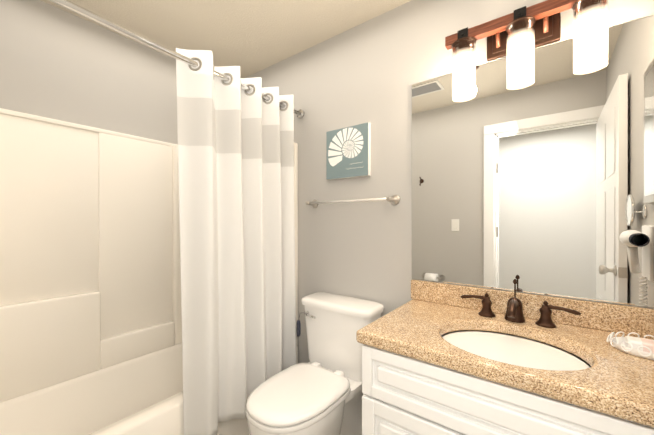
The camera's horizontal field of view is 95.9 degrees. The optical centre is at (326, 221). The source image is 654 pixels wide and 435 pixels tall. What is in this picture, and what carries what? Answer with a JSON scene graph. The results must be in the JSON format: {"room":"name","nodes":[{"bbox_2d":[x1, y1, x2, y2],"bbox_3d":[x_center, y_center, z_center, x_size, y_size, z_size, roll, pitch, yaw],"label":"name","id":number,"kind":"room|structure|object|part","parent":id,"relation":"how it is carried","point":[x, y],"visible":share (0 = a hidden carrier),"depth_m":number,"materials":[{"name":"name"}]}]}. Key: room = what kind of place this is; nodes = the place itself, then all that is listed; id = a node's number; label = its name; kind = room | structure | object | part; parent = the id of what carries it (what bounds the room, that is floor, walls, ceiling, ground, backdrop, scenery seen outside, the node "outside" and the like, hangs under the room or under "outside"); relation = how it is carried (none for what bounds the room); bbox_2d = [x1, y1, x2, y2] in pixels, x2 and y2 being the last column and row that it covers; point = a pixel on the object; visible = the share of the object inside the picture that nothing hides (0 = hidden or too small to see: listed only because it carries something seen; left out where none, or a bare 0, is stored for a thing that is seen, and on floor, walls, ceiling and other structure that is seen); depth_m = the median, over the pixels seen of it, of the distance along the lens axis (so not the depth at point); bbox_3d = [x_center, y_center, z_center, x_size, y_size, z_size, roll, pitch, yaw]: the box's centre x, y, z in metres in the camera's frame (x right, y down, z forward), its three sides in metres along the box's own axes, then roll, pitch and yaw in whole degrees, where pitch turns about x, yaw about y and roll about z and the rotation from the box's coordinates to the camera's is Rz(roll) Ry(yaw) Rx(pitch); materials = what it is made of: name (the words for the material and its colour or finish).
{"room":"bathroom","nodes":[
{"label":"bathroom","id":0,"kind":"room"},
{"bbox_2d":[0,0,177,143],"bbox_3d":[-1.329,0.054,1.812,0.100,2.400,1.680,0,0,37],"label":"wall","id":1,"kind":"structure","parent":0,"point":[56,63],"depth_m":1.66,"materials":[{"name":"grey paint"}]},
{"bbox_2d":[41,0,410,77],"bbox_3d":[-0.287,-1.170,1.083,2.640,0.050,1.780,0,0,37],"label":"ceiling","id":2,"kind":"structure","parent":0,"point":[249,37],"depth_m":1.70,"materials":[{"name":"beige paint"}]},
{"bbox_2d":[246,0,653,362],"bbox_3d":[0.220,0.054,1.755,2.640,2.400,0.100,0,0,37],"label":"wall","id":3,"kind":"structure","parent":0,"point":[373,71],"depth_m":1.67,"materials":[{"name":"grey paint"}]},
{"bbox_2d":[50,0,303,434],"bbox_3d":[-0.633,0.096,1.347,0.153,1.817,1.574,0,0,37],"label":"shower curtain","id":4,"kind":"object","parent":3,"relation":"attached to","point":[235,131],"visible":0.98,"depth_m":1.51,"materials":[{"name":"white fabric"}]},
{"bbox_3d":[-0.647,-0.743,1.356,0.056,0.100,1.574,0,0,37],"label":"rod","id":5,"kind":"part","parent":4,"relation":"part of","materials":[{"name":"silver metal"}]},
{"bbox_2d":[326,122,370,179],"bbox_3d":[0.121,-0.409,1.745,0.293,0.295,0.031,0,0,37],"label":"picture","id":6,"kind":"object","parent":3,"relation":"attached to","point":[348,152],"visible":1,"depth_m":1.72,"materials":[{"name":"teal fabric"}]},
{"bbox_2d":[305,195,399,207],"bbox_3d":[0.117,-0.118,1.714,0.609,0.054,0.087,0,0,37],"label":"towel rail","id":7,"kind":"object","parent":3,"relation":"attached to","point":[393,200],"visible":1,"depth_m":1.64,"materials":[{"name":"silver metal"}]},
{"bbox_2d":[445,0,607,101],"bbox_3d":[0.780,-0.698,1.189,0.570,0.295,0.120,0,0,37],"label":"sconce","id":8,"kind":"object","parent":3,"relation":"attached to","point":[516,37],"visible":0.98,"depth_m":1.15,"materials":[{"name":"white glass"}]},
{"bbox_3d":[0.780,-0.775,1.189,0.570,0.140,0.120,0,0,37],"label":"frame","id":9,"kind":"part","parent":8,"relation":"part of","materials":[{"name":"brown metal"}]},
{"bbox_2d":[412,15,653,307],"bbox_3d":[0.798,-0.206,1.249,0.901,0.998,0.005,0,0,37],"label":"mirror","id":10,"kind":"object","parent":3,"relation":"attached to","point":[543,183],"visible":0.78,"depth_m":1.19,"materials":[{"name":"clear glass"}]},
{"bbox_3d":[-0.425,1.282,0.408,3.240,0.050,3.030,0,0,37],"label":"floor","id":11,"kind":"structure","parent":0,"visible":0},
{"bbox_2d":[0,108,297,434],"bbox_3d":[-0.961,0.360,1.597,0.742,1.789,1.574,0,0,37],"label":"bathtub","id":12,"kind":"object","parent":11,"relation":"on","point":[90,311],"visible":0.62,"depth_m":1.61,"materials":[{"name":"white plastic"}]},
{"bbox_2d":[245,292,383,434],"bbox_3d":[-0.072,0.846,1.456,0.470,0.816,0.706,0,0,37],"label":"toilet","id":13,"kind":"object","parent":11,"relation":"on","point":[320,393],"visible":0.98,"depth_m":1.47,"materials":[{"name":"white ceramic"}]},
{"bbox_3d":[-0.137,0.793,1.371,0.372,0.056,0.493,0,0,37],"label":"seat","id":14,"kind":"part","parent":13,"relation":"part of","materials":[{"name":"white plastic"}]},
{"bbox_2d":[356,279,653,434],"bbox_3d":[0.630,0.743,1.029,0.902,1.024,0.559,0,0,37],"label":"bathroom vanity","id":15,"kind":"object","parent":11,"relation":"on","point":[443,359],"visible":1,"depth_m":0.95,"materials":[{"name":"white"}]},
{"bbox_2d":[442,330,581,359],"bbox_3d":[0.607,0.504,0.991,0.473,0.124,0.409,0,0,37],"label":"sink","id":16,"kind":"object","parent":15,"relation":"in","point":[490,344],"depth_m":1.05,"materials":[{"name":"white ceramic"}]},
{"bbox_2d":[460,279,580,327],"bbox_3d":[0.724,0.313,1.146,0.404,0.163,0.175,0,0,37],"label":"faucet","id":17,"kind":"object","parent":15,"relation":"on","point":[514,316],"depth_m":1.16,"materials":[{"name":"brown metal"}]},
{"bbox_2d":[606,331,653,359],"bbox_3d":[0.967,0.376,0.890,0.181,0.038,0.153,0,0,37],"label":"tray","id":18,"kind":"object","parent":15,"relation":"on","point":[627,347],"depth_m":0.89,"materials":[{"name":"white"}]}
]}

